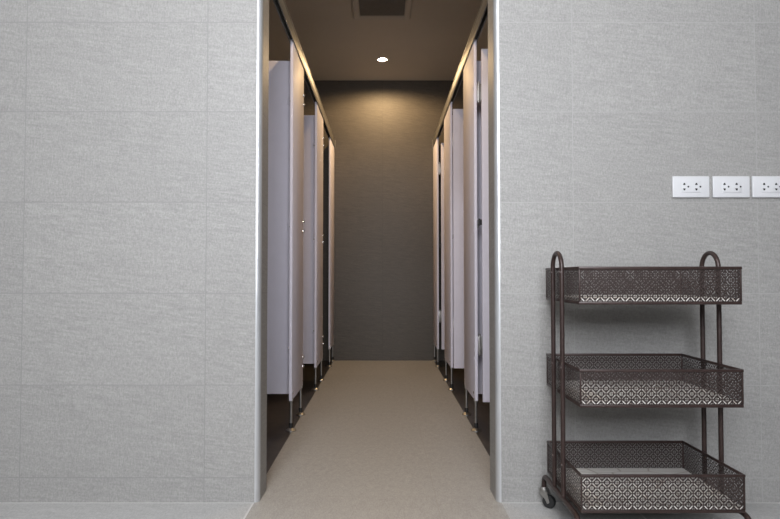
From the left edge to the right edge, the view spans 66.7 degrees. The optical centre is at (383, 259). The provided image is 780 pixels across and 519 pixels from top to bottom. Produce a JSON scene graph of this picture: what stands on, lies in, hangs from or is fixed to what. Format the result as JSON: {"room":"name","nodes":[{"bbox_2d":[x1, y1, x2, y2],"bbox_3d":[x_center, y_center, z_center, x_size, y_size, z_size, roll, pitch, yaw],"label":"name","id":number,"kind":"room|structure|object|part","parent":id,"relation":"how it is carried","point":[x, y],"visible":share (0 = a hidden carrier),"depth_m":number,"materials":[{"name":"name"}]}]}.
{"room":"public restroom","nodes":[
{"label":"public restroom","id":0,"kind":"room"},
{"bbox_2d":[269,0,487,79],"bbox_3d":[0.000,-1.650,3.621,3.320,0.100,3.077,0,-2,0],"label":"ceiling","id":1,"kind":"structure","parent":0,"point":[429,45],"depth_m":4.28,"materials":[{"name":"paint"}]},
{"bbox_2d":[352,0,412,19],"bbox_3d":[-0.012,-1.587,3.711,0.376,0.020,0.376,0,-2,0],"label":"ceiling vent","id":2,"kind":"object","parent":1,"relation":"in","point":[362,9],"visible":1,"depth_m":3.77,"materials":[{"name":"plastic"}]},
{"bbox_2d":[359,0,404,15],"bbox_3d":[-0.012,-1.592,3.711,0.286,0.010,0.286,0,-2,0],"label":"grille","id":3,"kind":"object","parent":2,"relation":"attached to","point":[366,7],"depth_m":3.75,"materials":[{"name":"grey metal"}]},
{"bbox_2d":[376,57,388,61],"bbox_3d":[-0.012,-1.585,4.656,0.102,0.035,0.102,0,-2,0],"label":"recessed light","id":4,"kind":"object","parent":1,"relation":"in","point":[380,59],"visible":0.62,"depth_m":4.67,"materials":[{"name":"white plastic"}]},
{"bbox_2d":[304,80,462,360],"bbox_3d":[0.000,-0.393,5.185,3.520,2.525,0.120,0,-2,0],"label":"wall","id":5,"kind":"structure","parent":0,"point":[383,131],"depth_m":5.12,"materials":[{"name":"tile"}]},
{"bbox_2d":[0,0,779,501],"bbox_3d":[-0.220,-0.595,1.995,3.960,2.750,0.115,0,-2,0],"label":"wall","id":6,"kind":"structure","parent":0,"point":[128,128],"depth_m":1.92,"materials":[{"name":"grey tile"}]},
{"bbox_2d":[254,0,262,501],"bbox_3d":[-0.407,-0.196,1.934,0.016,1.950,0.016,0,-2,0],"label":"trim","id":7,"kind":"structure","parent":6,"relation":"attached to","point":[259,2],"depth_m":1.93,"materials":[{"name":"metal"}]},
{"bbox_2d":[493,0,500,501],"bbox_3d":[0.368,-0.196,1.934,0.016,1.950,0.016,0,-2,0],"label":"trim","id":8,"kind":"structure","parent":6,"relation":"attached to","point":[495,2],"depth_m":1.93,"materials":[{"name":"metal"}]},
{"bbox_2d":[672,176,709,197],"bbox_3d":[0.994,-0.235,1.921,0.120,0.070,0.011,0,-2,0],"label":"power outlet","id":9,"kind":"object","parent":6,"relation":"attached to","point":[682,186],"visible":1,"depth_m":1.92,"materials":[{"name":"white plastic"}]},
{"bbox_2d":[712,176,749,197],"bbox_3d":[1.124,-0.235,1.921,0.120,0.070,0.011,0,-2,0],"label":"power outlet","id":10,"kind":"object","parent":6,"relation":"attached to","point":[722,186],"visible":1,"depth_m":1.92,"materials":[{"name":"white plastic"}]},
{"bbox_2d":[751,176,779,197],"bbox_3d":[1.252,-0.235,1.921,0.120,0.070,0.011,0,-2,0],"label":"power outlet","id":11,"kind":"object","parent":6,"relation":"attached to","point":[761,186],"visible":1,"depth_m":1.92,"materials":[{"name":"white plastic"}]},
{"bbox_2d":[0,361,779,518],"bbox_3d":[-0.270,0.834,2.094,3.860,0.100,5.992,0,-2,0],"label":"floor","id":12,"kind":"structure","parent":0,"point":[376,439],"depth_m":2.29,"materials":[{"name":"beige tile"}]},
{"bbox_2d":[286,39,304,431],"bbox_3d":[-0.437,-0.116,2.972,0.048,1.848,0.375,0,-2,0],"label":"pilaster","id":13,"kind":"object","parent":12,"relation":"on","point":[297,95],"visible":1,"depth_m":2.91,"materials":[{"name":"laminate"}]},
{"bbox_2d":[312,101,323,389],"bbox_3d":[-0.437,-0.088,3.983,0.048,1.848,0.392,0,-2,0],"label":"pilaster","id":14,"kind":"object","parent":12,"relation":"on","point":[318,263],"visible":0.99,"depth_m":3.89,"materials":[{"name":"laminate"}]},
{"bbox_3d":[-0.437,-0.159,3.986,0.014,1.706,0.390,0,-2,0],"label":"panel","id":15,"kind":"part","parent":14,"relation":"part of","materials":[{"name":"laminate"}]},
{"bbox_2d":[326,137,335,366],"bbox_3d":[-0.437,-0.062,4.932,0.048,1.848,0.360,0,-2,0],"label":"pilaster","id":16,"kind":"object","parent":12,"relation":"on","point":[331,147],"visible":0.98,"depth_m":4.86,"materials":[{"name":"laminate"}]},
{"bbox_2d":[273,0,334,148],"bbox_3d":[-0.437,-1.041,3.604,0.032,0.076,3.076,0,-2,0],"label":"header rail","id":17,"kind":"object","parent":16,"relation":"attached to","point":[280,5],"visible":0.76,"depth_m":3.06,"materials":[{"name":"metal"}]},
{"bbox_3d":[-0.437,-0.133,4.935,0.014,1.706,0.358,0,-2,0],"label":"panel","id":18,"kind":"part","parent":16,"relation":"part of","materials":[{"name":"laminate"}]},
{"bbox_2d":[432,137,440,366],"bbox_3d":[0.432,-0.062,4.932,0.048,1.848,0.360,0,-2,0],"label":"pilaster","id":19,"kind":"object","parent":12,"relation":"on","point":[435,148],"visible":1,"depth_m":4.80,"materials":[{"name":"laminate"}]},
{"bbox_3d":[0.432,-0.133,4.935,0.014,1.706,0.358,0,-2,0],"label":"panel","id":20,"kind":"part","parent":19,"relation":"part of","materials":[{"name":"laminate"}]},
{"bbox_2d":[439,143,444,348],"bbox_3d":[0.729,-0.110,4.737,0.590,1.650,0.074,0,-2,6],"label":"door","id":21,"kind":"structure","parent":19,"relation":"attached to","point":[441,165],"depth_m":4.73,"materials":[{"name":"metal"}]},
{"bbox_3d":[0.741,-0.110,4.736,0.568,1.650,0.014,0,-2,0],"label":"panel","id":22,"kind":"part","parent":21,"relation":"part of","materials":[{"name":"laminate"}]},
{"bbox_2d":[432,0,487,148],"bbox_3d":[0.432,-1.041,3.604,0.032,0.076,3.076,0,-2,0],"label":"header rail","id":23,"kind":"object","parent":19,"relation":"attached to","point":[482,15],"visible":0.7,"depth_m":3.13,"materials":[{"name":"metal"}]},
{"bbox_2d":[443,101,454,389],"bbox_3d":[0.432,-0.088,3.983,0.048,1.848,0.392,0,-2,0],"label":"pilaster","id":24,"kind":"object","parent":12,"relation":"on","point":[448,196],"visible":0.99,"depth_m":3.91,"materials":[{"name":"laminate"}]},
{"bbox_3d":[0.432,-0.159,3.986,0.014,1.706,0.390,0,-2,0],"label":"panel","id":25,"kind":"part","parent":24,"relation":"part of","materials":[{"name":"laminate"}]},
{"bbox_2d":[452,109,463,367],"bbox_3d":[0.720,-0.137,3.772,0.574,1.650,0.076,0,-2,6],"label":"door","id":26,"kind":"structure","parent":24,"relation":"attached to","point":[457,137],"depth_m":3.77,"materials":[{"name":"laminate"}]},
{"bbox_2d":[462,39,480,431],"bbox_3d":[0.432,-0.116,2.972,0.048,1.848,0.375,0,-2,0],"label":"pilaster","id":27,"kind":"object","parent":12,"relation":"on","point":[470,68],"visible":1,"depth_m":2.91,"materials":[{"name":"laminate"}]},
{"bbox_2d":[477,49,489,401],"bbox_3d":[0.729,-0.165,2.770,0.590,1.650,0.074,0,-2,6],"label":"door","id":28,"kind":"structure","parent":27,"relation":"attached to","point":[482,89],"depth_m":2.76,"materials":[{"name":"laminate"}]},
{"bbox_3d":[0.741,-0.165,2.769,0.568,1.650,0.014,0,-2,0],"label":"panel","id":29,"kind":"part","parent":28,"relation":"part of","materials":[{"name":"laminate"}]},
{"bbox_2d":[539,251,750,518],"bbox_3d":[0.726,0.373,1.697,0.478,0.799,0.393,0,-2,0],"label":"trolley","id":30,"kind":"object","parent":12,"relation":"on","point":[594,489],"visible":1,"depth_m":1.57,"materials":[{"name":"brown metal"}]},
{"bbox_3d":[0.504,0.321,1.718,0.013,0.694,0.101,0,-2,0],"label":"handle frame","id":31,"kind":"part","parent":30,"relation":"part of","materials":[{"name":"brown metal"}]},
{"bbox_3d":[0.504,0.690,1.697,0.015,0.048,0.355,0,-2,0],"label":"floor rail","id":32,"kind":"part","parent":30,"relation":"part of","materials":[{"name":"brown metal"}]},
{"bbox_2d":[545,266,741,304],"bbox_3d":[0.726,0.073,1.717,0.430,0.100,0.322,0,-2,0],"label":"tray","id":33,"kind":"object","parent":30,"relation":"on","point":[622,298],"depth_m":1.56,"materials":[{"name":"brown metal"}]},
{"bbox_2d":[546,353,743,407],"bbox_3d":[0.726,0.342,1.709,0.430,0.100,0.322,0,-2,0],"label":"tray","id":34,"kind":"object","parent":30,"relation":"on","point":[595,393],"depth_m":1.55,"materials":[{"name":"brown metal"}]},
{"bbox_2d":[547,441,745,512],"bbox_3d":[0.726,0.614,1.702,0.430,0.100,0.322,0,-2,0],"label":"tray","id":35,"kind":"object","parent":30,"relation":"on","point":[594,489],"depth_m":1.61,"materials":[{"name":"brown metal"}]},
{"bbox_3d":[0.948,0.321,1.718,0.013,0.694,0.101,0,-2,0],"label":"handle frame","id":36,"kind":"part","parent":30,"relation":"part of","materials":[{"name":"brown metal"}]},
{"bbox_3d":[0.948,0.690,1.697,0.015,0.048,0.355,0,-2,0],"label":"floor rail","id":37,"kind":"part","parent":30,"relation":"part of","materials":[{"name":"brown metal"}]},
{"bbox_3d":[-1.710,-0.438,3.587,0.100,2.525,3.077,0,-2,0],"label":"wall","id":38,"kind":"structure","parent":0,"visible":0},
{"bbox_2d":[267,61,289,393],"bbox_3d":[-1.052,-0.167,2.958,1.207,1.664,0.020,0,-2,0],"label":"stall door","id":39,"kind":"structure","parent":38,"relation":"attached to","point":[279,71],"depth_m":2.95,"materials":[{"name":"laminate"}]},
{"bbox_2d":[303,115,314,363],"bbox_3d":[-1.052,-0.139,3.967,1.207,1.664,0.020,0,-2,0],"label":"divider","id":40,"kind":"object","parent":38,"relation":"attached to","point":[309,120],"visible":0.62,"depth_m":3.96,"materials":[{"name":"laminate"}]},
{"bbox_3d":[1.710,-0.438,3.587,0.100,2.525,3.077,0,-2,0],"label":"wall","id":41,"kind":"structure","parent":0,"visible":0},
{"bbox_2d":[452,115,453,363],"bbox_3d":[1.052,-0.139,3.967,1.207,1.664,0.020,0,-2,0],"label":"divider","id":42,"kind":"object","parent":41,"relation":"attached to","point":[452,115],"visible":0.02,"depth_m":3.98,"materials":[{"name":"laminate"}]},
{"bbox_2d":[477,61,481,393],"bbox_3d":[1.052,-0.167,2.958,1.207,1.664,0.020,0,-2,0],"label":"divider","id":43,"kind":"object","parent":41,"relation":"attached to","point":[479,179],"visible":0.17,"depth_m":2.95,"materials":[{"name":"laminate"}]}
]}

